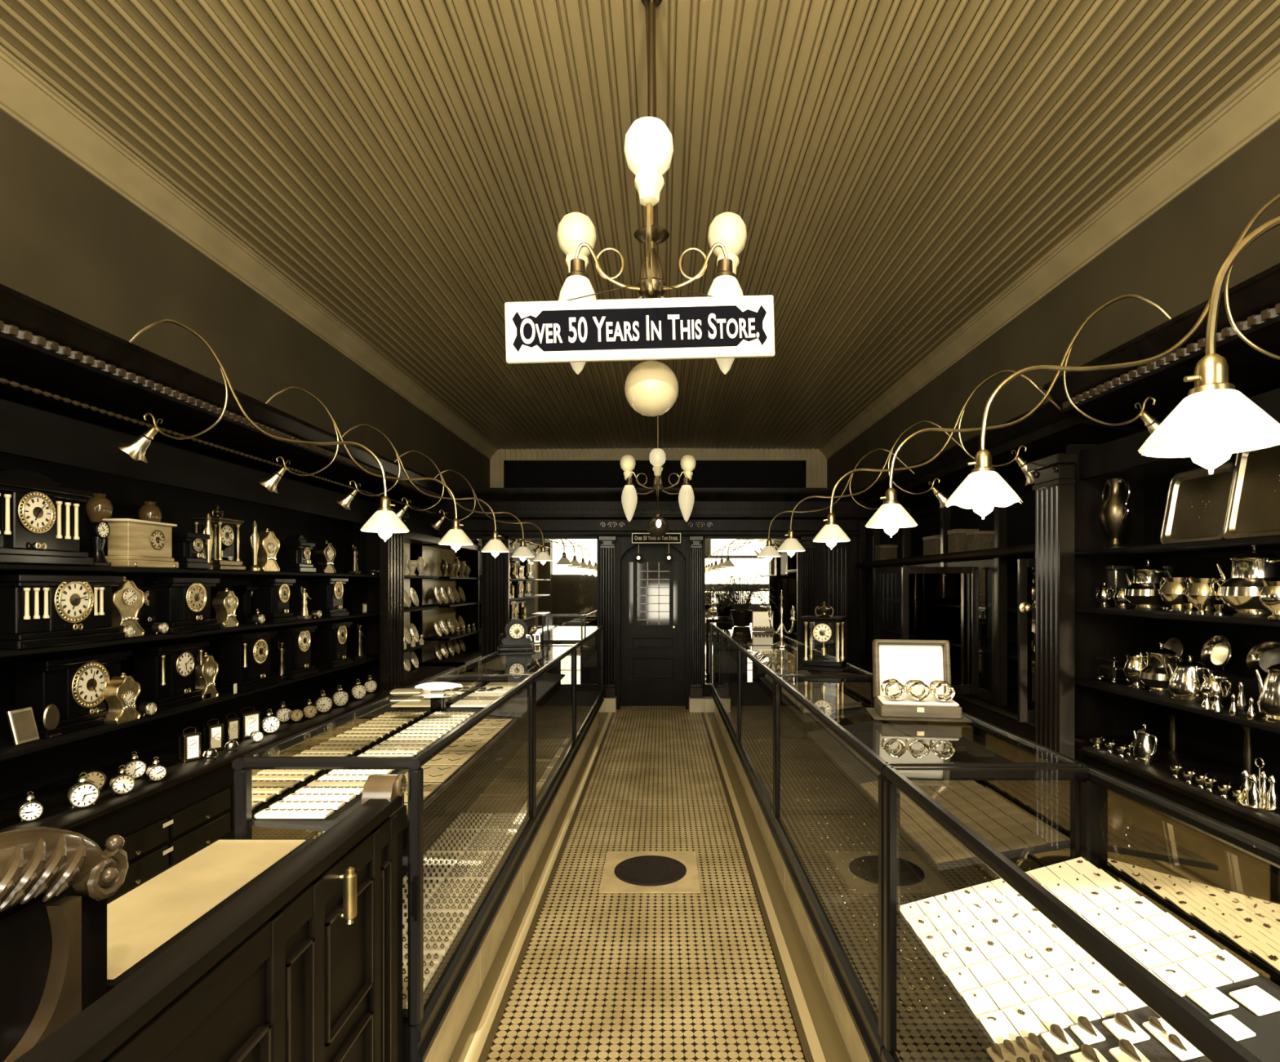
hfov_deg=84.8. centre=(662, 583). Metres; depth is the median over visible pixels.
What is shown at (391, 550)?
fluted pilaster
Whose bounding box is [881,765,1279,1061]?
display case
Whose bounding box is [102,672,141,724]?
clock
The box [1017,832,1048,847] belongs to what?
card
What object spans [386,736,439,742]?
pad
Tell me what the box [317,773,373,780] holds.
pad
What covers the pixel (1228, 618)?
shelf
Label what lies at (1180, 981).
card
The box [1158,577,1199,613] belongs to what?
sugar bowl
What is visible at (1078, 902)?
card
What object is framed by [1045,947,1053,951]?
brooch
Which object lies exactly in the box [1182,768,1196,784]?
salt dish
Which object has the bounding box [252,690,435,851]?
shelf
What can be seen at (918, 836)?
card
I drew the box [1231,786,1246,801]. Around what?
salt dish
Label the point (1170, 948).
card
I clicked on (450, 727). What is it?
pad
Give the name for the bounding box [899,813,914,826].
card
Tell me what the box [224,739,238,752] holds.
bell
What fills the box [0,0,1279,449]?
ceiling
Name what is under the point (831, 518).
socket
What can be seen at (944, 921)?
card
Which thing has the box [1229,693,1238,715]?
salt shaker
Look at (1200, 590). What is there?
jug
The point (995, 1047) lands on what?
earring
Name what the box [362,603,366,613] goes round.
framed card
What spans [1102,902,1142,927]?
card
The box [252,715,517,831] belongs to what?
shelf
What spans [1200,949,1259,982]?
card
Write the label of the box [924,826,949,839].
card
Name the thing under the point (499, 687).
spectacles
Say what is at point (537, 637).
picture
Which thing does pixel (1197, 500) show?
tray
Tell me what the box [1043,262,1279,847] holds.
display shelves
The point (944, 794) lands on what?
card
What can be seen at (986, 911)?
card
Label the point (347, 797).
pad
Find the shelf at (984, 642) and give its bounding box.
[869,626,1017,659]
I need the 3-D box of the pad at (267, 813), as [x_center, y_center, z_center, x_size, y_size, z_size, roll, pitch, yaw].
[-0.985,0.615,1.875,0.190,0.015,0.052,0,0,0]
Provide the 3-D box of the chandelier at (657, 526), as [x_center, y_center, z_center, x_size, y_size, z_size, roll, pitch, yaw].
[-0.050,-1.486,7.311,0.832,1.984,0.887,0,0,0]
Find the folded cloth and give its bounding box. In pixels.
[414,681,462,690]
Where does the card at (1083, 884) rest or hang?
on the display case at (1220, 880)
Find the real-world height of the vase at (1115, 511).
0.381 m
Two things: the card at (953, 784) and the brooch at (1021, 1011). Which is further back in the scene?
the card at (953, 784)
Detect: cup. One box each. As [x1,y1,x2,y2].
[1160,566,1177,609]
[1184,603,1194,613]
[1196,604,1206,614]
[1213,604,1225,615]
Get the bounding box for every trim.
[0,42,497,459]
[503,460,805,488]
[818,53,1279,459]
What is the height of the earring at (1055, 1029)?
0.020 m
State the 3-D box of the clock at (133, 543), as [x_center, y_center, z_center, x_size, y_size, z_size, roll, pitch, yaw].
[-2.689,-0.200,3.626,0.142,0.238,0.360,0,0,0]
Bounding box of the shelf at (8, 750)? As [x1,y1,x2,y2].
[0,641,439,761]
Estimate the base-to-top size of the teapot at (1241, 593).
0.300 m
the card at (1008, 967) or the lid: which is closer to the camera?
the card at (1008, 967)
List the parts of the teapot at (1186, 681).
spout, lid, handle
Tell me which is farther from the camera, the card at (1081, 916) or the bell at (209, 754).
the bell at (209, 754)
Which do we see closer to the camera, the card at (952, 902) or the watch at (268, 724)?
the card at (952, 902)
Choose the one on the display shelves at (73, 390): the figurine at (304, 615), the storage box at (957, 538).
the figurine at (304, 615)
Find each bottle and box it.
[410,635,415,647]
[418,634,423,644]
[1240,769,1250,802]
[1247,773,1260,807]
[1260,771,1269,804]
[1266,775,1279,808]
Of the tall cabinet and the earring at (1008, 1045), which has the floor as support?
the tall cabinet
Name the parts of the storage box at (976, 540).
lid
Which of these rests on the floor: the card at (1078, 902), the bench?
the bench
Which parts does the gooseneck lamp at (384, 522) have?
flower glass, lamp shade, bulb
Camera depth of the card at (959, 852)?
1.83 m
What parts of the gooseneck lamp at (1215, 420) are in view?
lamp shade, bulb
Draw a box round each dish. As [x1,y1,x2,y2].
[404,589,411,607]
[404,626,411,644]
[404,654,410,671]
[408,586,418,606]
[408,622,418,642]
[409,651,418,668]
[1089,735,1106,748]
[1105,739,1115,753]
[1116,743,1127,757]
[1124,742,1133,755]
[1169,762,1182,777]
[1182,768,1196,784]
[1195,772,1208,788]
[1203,775,1217,791]
[1217,781,1232,798]
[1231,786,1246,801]
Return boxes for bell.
[202,747,217,760]
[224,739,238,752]
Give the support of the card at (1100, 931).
in the display case at (1220, 880)
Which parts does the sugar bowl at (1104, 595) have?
lid, handle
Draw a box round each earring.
[991,1042,1003,1058]
[1003,1039,1016,1055]
[1015,1035,1029,1052]
[1016,1057,1026,1061]
[1027,1032,1041,1048]
[1029,1053,1039,1061]
[1042,1049,1054,1061]
[1049,1023,1068,1044]
[1077,1016,1097,1036]
[1080,1044,1099,1061]
[1114,1012,1136,1032]
[1118,1039,1141,1061]
[1148,1016,1166,1032]
[1168,1034,1186,1051]
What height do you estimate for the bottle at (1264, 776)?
0.120 m
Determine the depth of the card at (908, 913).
1.69 m
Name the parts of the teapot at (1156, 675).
lid, handle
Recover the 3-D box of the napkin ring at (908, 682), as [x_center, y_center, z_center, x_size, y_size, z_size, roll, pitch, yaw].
[0.860,0.359,2.387,0.066,0.060,0.034,0,0,28]
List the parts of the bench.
panel, arm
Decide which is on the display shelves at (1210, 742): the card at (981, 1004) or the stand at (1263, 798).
the stand at (1263, 798)
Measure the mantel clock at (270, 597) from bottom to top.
0.300 m
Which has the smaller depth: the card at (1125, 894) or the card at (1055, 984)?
the card at (1055, 984)
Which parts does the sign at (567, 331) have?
panel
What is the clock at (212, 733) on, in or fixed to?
on the display shelves at (73, 390)
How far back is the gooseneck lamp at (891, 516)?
2.98 m
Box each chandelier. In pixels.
[556,0,746,416]
[620,415,696,537]
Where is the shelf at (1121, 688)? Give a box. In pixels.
[1074,678,1279,734]
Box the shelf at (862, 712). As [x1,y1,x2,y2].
[759,676,870,722]
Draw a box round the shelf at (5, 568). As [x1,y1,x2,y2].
[0,563,439,578]
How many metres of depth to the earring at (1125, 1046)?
1.12 m
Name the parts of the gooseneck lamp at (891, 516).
lamp shade, bulb, flower glass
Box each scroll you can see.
[600,522,624,527]
[687,522,712,527]
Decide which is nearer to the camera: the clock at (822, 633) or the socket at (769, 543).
the clock at (822, 633)
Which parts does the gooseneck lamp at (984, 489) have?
bulb, lamp shade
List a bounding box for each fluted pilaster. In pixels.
[377,507,408,690]
[481,536,506,656]
[599,536,616,697]
[688,536,703,697]
[800,536,815,648]
[824,536,851,662]
[1026,453,1078,759]
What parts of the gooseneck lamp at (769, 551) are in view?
lamp shade, bulb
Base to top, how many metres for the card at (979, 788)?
0.013 m
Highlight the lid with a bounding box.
[390,688,424,695]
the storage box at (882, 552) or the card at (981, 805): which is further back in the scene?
the storage box at (882, 552)
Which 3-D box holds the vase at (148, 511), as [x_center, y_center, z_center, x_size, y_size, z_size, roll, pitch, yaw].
[-2.880,-0.268,3.938,0.112,0.375,0.112,0,0,0]
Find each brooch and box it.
[965,946,972,951]
[986,940,994,946]
[1017,1008,1025,1015]
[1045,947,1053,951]
[1092,989,1099,994]
[1216,955,1225,960]
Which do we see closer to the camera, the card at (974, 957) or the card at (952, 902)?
the card at (974, 957)
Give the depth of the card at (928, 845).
1.90 m
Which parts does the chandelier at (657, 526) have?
gas globe, pendant shade, electric arm, gas arm, gas globe, gas arm, stem, drop rod, ball globe, bulb, gas arm, electric arm, pendant shade, gas globe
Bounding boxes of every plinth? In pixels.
[598,696,616,712]
[688,696,715,712]
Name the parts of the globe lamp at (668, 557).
globe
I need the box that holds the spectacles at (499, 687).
[483,686,503,689]
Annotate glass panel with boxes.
[758,666,803,733]
[808,684,871,806]
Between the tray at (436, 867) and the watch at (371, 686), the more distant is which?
the watch at (371, 686)
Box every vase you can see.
[84,493,113,553]
[137,501,162,522]
[404,550,408,575]
[407,560,417,575]
[416,556,425,575]
[1098,477,1132,548]
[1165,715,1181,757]
[1235,680,1248,711]
[1238,724,1257,783]
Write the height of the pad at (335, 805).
0.015 m
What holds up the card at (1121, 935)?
in the display case at (1220, 880)
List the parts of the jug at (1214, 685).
handle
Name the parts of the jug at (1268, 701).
spout, lid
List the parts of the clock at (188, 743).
handle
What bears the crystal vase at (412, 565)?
on the display shelves at (73, 390)
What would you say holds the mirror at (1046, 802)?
on the display case at (861, 750)
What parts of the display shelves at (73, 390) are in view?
drawer, knob, knob, drawer, panel, drawer, drawer, bead molding, dentil molding, cornice, drawer, drawer, panel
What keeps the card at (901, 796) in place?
in the display case at (861, 750)
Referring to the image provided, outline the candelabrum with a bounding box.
[767,590,796,647]
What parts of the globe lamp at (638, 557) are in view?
globe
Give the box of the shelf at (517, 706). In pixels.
[445,672,564,717]
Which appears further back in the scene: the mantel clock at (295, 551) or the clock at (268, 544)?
the mantel clock at (295, 551)
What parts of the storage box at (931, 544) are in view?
lid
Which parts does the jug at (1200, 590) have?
handle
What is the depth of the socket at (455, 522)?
4.37 m
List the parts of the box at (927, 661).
lid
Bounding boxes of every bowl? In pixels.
[366,569,379,574]
[1094,582,1113,608]
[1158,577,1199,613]
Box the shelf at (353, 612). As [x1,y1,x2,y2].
[0,606,439,657]
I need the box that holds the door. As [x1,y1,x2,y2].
[617,536,688,709]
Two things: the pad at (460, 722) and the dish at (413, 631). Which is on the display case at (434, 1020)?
the pad at (460, 722)
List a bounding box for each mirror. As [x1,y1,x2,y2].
[42,704,62,737]
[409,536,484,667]
[445,685,509,806]
[506,536,599,686]
[515,663,557,734]
[702,536,799,686]
[880,720,1070,900]
[1098,785,1279,986]
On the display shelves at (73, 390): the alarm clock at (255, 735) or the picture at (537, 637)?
the alarm clock at (255, 735)
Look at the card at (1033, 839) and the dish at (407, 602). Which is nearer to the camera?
the card at (1033, 839)
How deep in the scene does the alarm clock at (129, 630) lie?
3.43 m
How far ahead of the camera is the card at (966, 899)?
1.69 m
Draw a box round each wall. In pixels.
[0,109,489,508]
[395,488,911,709]
[489,448,826,488]
[826,120,1279,488]
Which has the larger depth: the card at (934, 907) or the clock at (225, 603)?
the clock at (225, 603)
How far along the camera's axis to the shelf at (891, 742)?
2.74 m
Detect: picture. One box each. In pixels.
[12,710,37,741]
[535,635,539,640]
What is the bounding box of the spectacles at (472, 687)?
[471,687,486,688]
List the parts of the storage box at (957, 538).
lid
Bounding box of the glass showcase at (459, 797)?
[440,645,577,893]
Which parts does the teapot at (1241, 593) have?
spout, lid, handle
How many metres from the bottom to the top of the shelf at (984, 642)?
0.020 m
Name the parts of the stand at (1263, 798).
handle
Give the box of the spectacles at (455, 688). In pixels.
[453,687,469,689]
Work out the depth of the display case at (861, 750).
2.27 m
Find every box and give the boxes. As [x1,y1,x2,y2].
[866,639,972,723]
[874,544,897,560]
[922,534,940,555]
[946,528,979,553]
[966,530,994,551]
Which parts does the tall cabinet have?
post, post, post, post, door, post, door, open door, pane, post, post, door, panel, post, post, cornice, open door, knob, pane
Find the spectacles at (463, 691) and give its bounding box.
[457,688,475,692]
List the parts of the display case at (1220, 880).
post, post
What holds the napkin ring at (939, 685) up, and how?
in the box at (927, 661)
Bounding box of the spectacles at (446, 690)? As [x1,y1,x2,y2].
[443,688,458,691]
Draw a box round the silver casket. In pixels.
[1097,657,1130,684]
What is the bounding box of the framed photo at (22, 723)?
[5,706,39,746]
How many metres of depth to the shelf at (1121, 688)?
3.15 m
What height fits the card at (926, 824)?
0.013 m
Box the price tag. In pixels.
[233,683,236,693]
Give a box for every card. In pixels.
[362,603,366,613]
[404,765,460,782]
[404,782,441,802]
[404,803,408,815]
[424,751,476,764]
[442,738,489,751]
[458,728,502,738]
[472,719,511,728]
[859,782,877,791]
[865,787,878,796]
[871,795,878,803]
[899,791,905,798]
[899,797,912,807]
[899,807,905,815]
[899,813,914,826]
[899,822,922,834]
[899,902,924,924]
[900,804,921,814]
[907,811,930,822]
[907,830,932,843]
[907,915,937,939]
[911,780,926,787]
[915,818,939,831]
[915,897,944,916]
[916,839,942,853]
[919,786,935,793]
[919,931,951,956]
[921,780,941,786]
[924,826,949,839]
[926,791,943,799]
[926,848,954,863]
[927,910,957,933]
[928,783,949,793]
[931,948,964,975]
[934,799,952,807]
[934,835,959,848]
[934,891,963,912]
[937,789,958,799]
[938,780,955,784]
[939,925,972,951]
[942,781,964,790]
[943,805,962,814]
[944,845,973,860]
[945,795,968,806]
[945,966,981,996]
[946,905,977,928]
[951,786,973,796]
[952,942,986,969]
[953,813,972,822]
[953,886,982,907]
[955,803,978,814]
[957,780,978,786]
[960,793,984,803]
[960,920,992,943]
[960,986,999,1020]
[962,845,976,857]
[963,821,984,831]
[964,810,990,822]
[965,900,997,923]
[966,784,989,794]
[967,960,1004,988]
[970,800,995,810]
[972,881,1002,902]
[973,936,1009,961]
[974,830,995,840]
[975,818,1001,831]
[976,791,999,800]
[977,1009,1020,1044]
[980,915,1013,937]
[981,807,1006,819]
[983,980,1023,1012]
[985,894,1017,916]
[986,797,1010,808]
[986,826,1013,839]
[986,839,1010,852]
[989,954,1028,983]
[990,878,1015,895]
[991,815,1018,826]
[995,930,1031,957]
[997,804,1023,815]
[999,835,1029,850]
[1000,909,1035,933]
[1002,1003,1048,1038]
[1004,823,1032,836]
[1004,891,1032,909]
[1007,974,1048,1006]
[1008,812,1036,823]
[1012,948,1052,977]
[1016,924,1053,951]
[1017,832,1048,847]
[1020,906,1050,928]
[1021,820,1050,834]
[1026,996,1074,1031]
[1027,866,1060,887]
[1031,968,1073,999]
[1035,829,1066,844]
[1035,942,1075,968]
[1038,921,1070,942]
[1040,884,1057,898]
[1043,879,1078,898]
[1045,862,1079,879]
[1052,990,1101,1025]
[1054,961,1098,993]
[1057,938,1091,964]
[1058,898,1077,914]
[1061,893,1098,915]
[1062,874,1098,894]
[1064,857,1098,875]
[1076,982,1127,1017]
[1077,913,1097,930]
[1078,957,1115,986]
[1080,907,1119,933]
[1081,887,1119,911]
[1082,868,1118,888]
[1098,930,1121,949]
[1102,882,1140,902]
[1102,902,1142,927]
[1102,924,1145,949]
[1102,978,1146,1010]
[1121,949,1146,968]
[1123,896,1165,919]
[1124,918,1168,944]
[1124,942,1173,972]
[1146,912,1191,937]
[1147,969,1178,995]
[1148,936,1197,964]
[1151,963,1205,996]
[1172,929,1222,957]
[1176,956,1232,988]
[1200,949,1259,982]
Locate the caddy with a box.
[1109,564,1136,607]
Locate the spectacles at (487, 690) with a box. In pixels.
[476,688,493,691]
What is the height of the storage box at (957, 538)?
0.190 m
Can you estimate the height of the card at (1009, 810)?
0.013 m
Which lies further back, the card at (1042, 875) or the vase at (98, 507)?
the vase at (98, 507)
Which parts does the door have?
panel, panel, pane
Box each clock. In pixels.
[0,468,93,565]
[0,573,25,574]
[0,574,124,649]
[8,649,131,738]
[17,791,43,822]
[67,772,99,808]
[77,768,106,791]
[87,521,111,566]
[102,518,178,568]
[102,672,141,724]
[109,764,135,795]
[111,576,144,636]
[117,624,135,637]
[123,751,146,778]
[129,640,210,711]
[135,584,151,633]
[137,702,156,716]
[142,577,220,633]
[146,756,166,782]
[151,622,168,634]
[171,532,210,568]
[177,727,200,762]
[189,503,245,570]
[195,652,218,700]
[203,719,222,751]
[212,587,238,627]
[217,630,279,692]
[222,712,239,742]
[230,586,253,623]
[235,706,260,739]
[249,730,263,742]
[250,578,296,622]
[252,608,265,624]
[257,528,279,571]
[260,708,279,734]
[269,625,318,679]
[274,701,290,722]
[278,535,315,572]
[288,708,303,722]
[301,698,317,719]
[309,577,348,617]
[311,609,321,617]
[312,621,353,668]
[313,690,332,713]
[315,540,335,573]
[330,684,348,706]
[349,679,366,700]
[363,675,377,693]
[497,618,535,651]
[798,601,849,672]
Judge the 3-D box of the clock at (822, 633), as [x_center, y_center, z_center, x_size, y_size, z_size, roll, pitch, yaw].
[0.845,0.272,3.660,0.229,0.355,0.188,0,0,24]
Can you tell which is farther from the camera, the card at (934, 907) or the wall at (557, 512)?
the wall at (557, 512)
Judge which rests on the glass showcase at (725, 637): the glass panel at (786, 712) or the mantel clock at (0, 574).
the glass panel at (786, 712)
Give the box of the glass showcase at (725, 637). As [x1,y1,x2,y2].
[709,622,804,791]
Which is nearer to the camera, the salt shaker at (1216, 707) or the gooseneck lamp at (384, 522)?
the salt shaker at (1216, 707)
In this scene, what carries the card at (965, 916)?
in the display case at (1220, 880)
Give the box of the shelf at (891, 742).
[807,720,1070,871]
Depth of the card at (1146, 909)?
1.47 m
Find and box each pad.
[253,808,333,818]
[268,800,345,810]
[281,793,355,802]
[294,786,363,795]
[306,780,366,786]
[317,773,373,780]
[328,769,392,773]
[356,753,414,756]
[364,748,421,755]
[372,744,426,751]
[379,740,433,746]
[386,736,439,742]
[393,733,444,737]
[400,728,448,734]
[405,725,453,731]
[412,722,458,728]
[417,719,463,724]
[422,716,467,721]
[427,713,471,718]
[432,711,475,715]
[450,699,495,707]
[462,693,504,699]
[475,686,514,693]
[484,684,517,686]
[986,1037,1047,1061]
[1040,1028,1079,1055]
[1070,1024,1105,1044]
[1070,1048,1107,1061]
[1102,1014,1150,1044]
[1108,1044,1150,1061]
[1142,1017,1204,1061]
[1186,986,1239,1014]
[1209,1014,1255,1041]
[1228,985,1279,1016]
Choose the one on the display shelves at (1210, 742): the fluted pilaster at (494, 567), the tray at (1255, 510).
the tray at (1255, 510)
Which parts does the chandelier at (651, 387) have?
gas globe, pendant shade, electric arm, gas globe, gas arm, drop rod, ball globe, stem, electric arm, pendant shade, gas globe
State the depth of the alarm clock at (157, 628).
3.68 m
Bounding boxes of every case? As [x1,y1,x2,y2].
[231,675,536,1061]
[542,613,586,641]
[751,611,774,631]
[772,675,1087,1061]
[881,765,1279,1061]
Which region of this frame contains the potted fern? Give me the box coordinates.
[709,573,777,626]
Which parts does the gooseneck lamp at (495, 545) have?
flower glass, lamp shade, bulb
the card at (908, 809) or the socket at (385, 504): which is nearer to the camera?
the card at (908, 809)
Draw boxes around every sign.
[504,283,774,364]
[631,530,680,543]
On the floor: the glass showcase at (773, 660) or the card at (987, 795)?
the glass showcase at (773, 660)
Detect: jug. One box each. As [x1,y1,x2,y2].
[1112,586,1129,608]
[1123,653,1146,689]
[1185,576,1226,614]
[1200,673,1231,709]
[1254,663,1279,725]
[1258,578,1279,619]
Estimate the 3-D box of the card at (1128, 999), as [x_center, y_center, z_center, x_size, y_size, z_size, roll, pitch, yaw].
[0.829,0.732,1.251,0.044,0.020,0.073,0,0,-1]
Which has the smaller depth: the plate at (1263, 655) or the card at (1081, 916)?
the card at (1081, 916)
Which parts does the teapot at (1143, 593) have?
spout, lid, handle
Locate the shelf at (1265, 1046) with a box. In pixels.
[900,864,1279,1061]
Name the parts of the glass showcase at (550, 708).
post, glass, rail, post, glass, post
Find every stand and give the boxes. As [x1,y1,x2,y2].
[534,633,540,642]
[1234,756,1279,813]
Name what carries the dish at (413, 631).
on the display shelves at (73, 390)
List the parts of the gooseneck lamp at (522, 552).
flower glass, lamp shade, bulb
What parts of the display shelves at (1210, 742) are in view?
panel, cornice, dentil molding, panel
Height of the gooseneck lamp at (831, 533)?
1.037 m
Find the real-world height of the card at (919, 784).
0.013 m
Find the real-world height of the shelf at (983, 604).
0.020 m
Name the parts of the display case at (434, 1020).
post, rail, post, post, glass, post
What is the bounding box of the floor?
[448,706,851,1061]
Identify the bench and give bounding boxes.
[0,826,128,1061]
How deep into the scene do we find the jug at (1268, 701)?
2.65 m
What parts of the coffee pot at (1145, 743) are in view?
spout, lid, handle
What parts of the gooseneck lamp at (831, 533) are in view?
lamp shade, bulb, flower glass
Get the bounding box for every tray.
[402,880,442,915]
[402,912,408,937]
[402,915,466,956]
[402,956,443,1008]
[403,853,462,882]
[423,881,486,915]
[426,830,479,855]
[445,811,493,833]
[446,854,502,882]
[466,782,544,813]
[466,831,515,855]
[482,813,527,833]
[493,757,559,781]
[514,738,564,757]
[760,737,858,809]
[764,674,820,692]
[782,684,862,713]
[786,813,926,888]
[825,884,972,1023]
[1160,461,1237,543]
[1222,444,1279,538]
[1234,799,1279,813]
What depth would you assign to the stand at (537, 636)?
5.32 m
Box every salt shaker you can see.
[1200,692,1212,710]
[1211,693,1223,712]
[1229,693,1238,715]
[1246,697,1256,719]
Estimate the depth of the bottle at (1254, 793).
2.65 m
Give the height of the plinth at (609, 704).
0.160 m
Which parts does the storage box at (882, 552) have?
lid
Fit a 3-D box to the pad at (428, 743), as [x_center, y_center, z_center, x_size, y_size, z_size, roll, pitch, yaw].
[-0.985,0.615,2.697,0.190,0.015,0.052,0,0,0]
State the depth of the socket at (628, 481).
7.47 m
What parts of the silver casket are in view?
lid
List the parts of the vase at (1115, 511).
handle, handle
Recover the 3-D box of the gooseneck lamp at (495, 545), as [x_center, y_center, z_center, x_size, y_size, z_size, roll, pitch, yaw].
[-1.905,-0.713,5.441,1.438,1.037,0.216,0,0,2]
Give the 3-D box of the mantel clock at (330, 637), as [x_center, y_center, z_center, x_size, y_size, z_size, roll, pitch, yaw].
[-2.687,0.499,5.728,0.177,0.360,0.360,0,0,0]
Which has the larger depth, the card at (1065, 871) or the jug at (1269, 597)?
the jug at (1269, 597)
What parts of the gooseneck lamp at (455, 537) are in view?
flower glass, lamp shade, bulb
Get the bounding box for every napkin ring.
[880,679,901,696]
[884,681,906,700]
[904,680,925,697]
[907,681,930,701]
[928,680,950,697]
[932,682,955,702]
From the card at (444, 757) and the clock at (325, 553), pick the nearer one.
the card at (444, 757)
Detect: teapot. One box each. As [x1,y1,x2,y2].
[1123,557,1172,610]
[1138,641,1182,694]
[1216,545,1279,617]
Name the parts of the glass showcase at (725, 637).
post, glass, post, rail, glass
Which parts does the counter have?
door pull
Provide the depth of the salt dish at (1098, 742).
3.62 m
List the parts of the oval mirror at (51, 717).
frame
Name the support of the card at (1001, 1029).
in the display case at (1220, 880)
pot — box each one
[730,609,752,626]
[1133,723,1158,764]
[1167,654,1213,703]
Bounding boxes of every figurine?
[275,640,285,679]
[296,586,311,619]
[348,544,360,573]
[353,623,365,659]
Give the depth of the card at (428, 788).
2.17 m
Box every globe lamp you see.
[634,543,642,562]
[664,543,672,562]
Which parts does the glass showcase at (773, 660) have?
post, glass, post, rail, glass, post, post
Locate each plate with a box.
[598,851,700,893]
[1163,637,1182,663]
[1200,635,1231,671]
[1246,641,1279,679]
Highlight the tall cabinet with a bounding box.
[855,399,1147,742]
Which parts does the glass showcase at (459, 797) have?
post, rail, glass, post, post, glass, post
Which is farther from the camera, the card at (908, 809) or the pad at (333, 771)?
the pad at (333, 771)
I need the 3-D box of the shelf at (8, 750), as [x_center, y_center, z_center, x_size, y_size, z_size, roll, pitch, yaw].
[-2.792,0.694,4.350,0.355,0.028,7.700,0,0,0]
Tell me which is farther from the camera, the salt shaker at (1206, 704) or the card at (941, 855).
the salt shaker at (1206, 704)
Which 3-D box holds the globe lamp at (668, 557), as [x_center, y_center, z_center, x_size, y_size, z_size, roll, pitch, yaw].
[0.075,-0.395,8.340,0.097,0.290,0.097,0,0,44]
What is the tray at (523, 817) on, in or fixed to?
on the display case at (434, 1020)
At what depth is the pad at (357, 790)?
2.06 m
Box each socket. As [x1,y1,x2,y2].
[142,426,157,439]
[275,466,286,476]
[349,488,357,497]
[377,496,395,511]
[401,503,408,511]
[439,515,444,521]
[450,518,463,529]
[490,530,501,539]
[519,539,528,546]
[540,546,547,551]
[566,257,588,278]
[625,477,633,484]
[681,477,690,485]
[714,257,736,278]
[764,538,773,546]
[785,529,795,538]
[822,512,837,524]
[880,488,899,504]
[931,486,940,495]
[967,448,995,473]
[1015,456,1026,467]
[1139,410,1156,426]
[1183,353,1235,395]
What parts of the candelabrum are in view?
arm, arm, arm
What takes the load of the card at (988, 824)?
on the display case at (861, 750)
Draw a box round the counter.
[13,773,406,1061]
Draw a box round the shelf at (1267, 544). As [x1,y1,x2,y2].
[1074,534,1279,555]
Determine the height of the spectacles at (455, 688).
0.011 m
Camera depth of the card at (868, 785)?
2.46 m
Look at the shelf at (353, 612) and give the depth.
3.89 m
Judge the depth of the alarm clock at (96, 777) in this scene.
3.26 m
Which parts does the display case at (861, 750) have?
post, glass, post, post, rail, post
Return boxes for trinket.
[906,1007,912,1012]
[931,999,937,1004]
[950,1009,960,1013]
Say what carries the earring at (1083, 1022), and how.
on the pad at (1086, 1037)
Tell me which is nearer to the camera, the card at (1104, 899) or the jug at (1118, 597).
the card at (1104, 899)
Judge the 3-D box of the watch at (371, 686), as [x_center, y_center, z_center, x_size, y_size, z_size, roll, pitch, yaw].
[-2.598,0.895,6.218,0.064,0.159,0.111,0,0,43]
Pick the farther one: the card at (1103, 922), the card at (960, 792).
the card at (960, 792)
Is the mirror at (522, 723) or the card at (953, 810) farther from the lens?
the mirror at (522, 723)
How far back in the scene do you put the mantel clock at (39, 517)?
2.94 m
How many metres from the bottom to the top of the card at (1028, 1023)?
0.020 m
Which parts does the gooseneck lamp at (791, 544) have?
bulb, lamp shade, flower glass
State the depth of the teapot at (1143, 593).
3.44 m
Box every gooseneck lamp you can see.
[117,319,409,541]
[258,386,473,551]
[336,423,509,558]
[394,450,534,562]
[430,469,553,564]
[757,448,915,561]
[777,420,963,557]
[812,369,1060,549]
[864,293,1172,537]
[945,193,1279,519]
[1137,216,1279,474]
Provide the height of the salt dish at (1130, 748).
0.072 m
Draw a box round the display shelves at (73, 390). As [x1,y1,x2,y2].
[0,283,455,902]
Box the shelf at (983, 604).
[869,598,1017,612]
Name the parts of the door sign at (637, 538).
plate, panel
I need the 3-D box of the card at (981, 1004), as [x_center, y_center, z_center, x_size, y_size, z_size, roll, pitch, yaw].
[0.601,0.794,1.324,0.044,0.020,0.073,0,0,0]
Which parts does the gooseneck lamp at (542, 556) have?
flower glass, lamp shade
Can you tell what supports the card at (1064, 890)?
in the display case at (1220, 880)
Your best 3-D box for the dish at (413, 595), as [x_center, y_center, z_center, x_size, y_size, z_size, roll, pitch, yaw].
[-2.833,0.155,7.990,0.080,0.226,0.238,0,0,0]
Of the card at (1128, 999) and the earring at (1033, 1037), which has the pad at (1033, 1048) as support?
the earring at (1033, 1037)
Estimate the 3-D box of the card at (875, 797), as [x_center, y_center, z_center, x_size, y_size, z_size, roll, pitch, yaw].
[0.725,0.713,2.320,0.046,0.013,0.066,0,0,-1]
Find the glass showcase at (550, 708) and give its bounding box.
[513,626,604,792]
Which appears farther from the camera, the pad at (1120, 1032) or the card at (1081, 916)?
the card at (1081, 916)
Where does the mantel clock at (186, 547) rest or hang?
on the display shelves at (73, 390)
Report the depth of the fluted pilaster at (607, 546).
8.32 m
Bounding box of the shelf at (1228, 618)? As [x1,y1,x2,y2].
[1074,607,1279,626]
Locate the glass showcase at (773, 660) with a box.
[736,644,873,892]

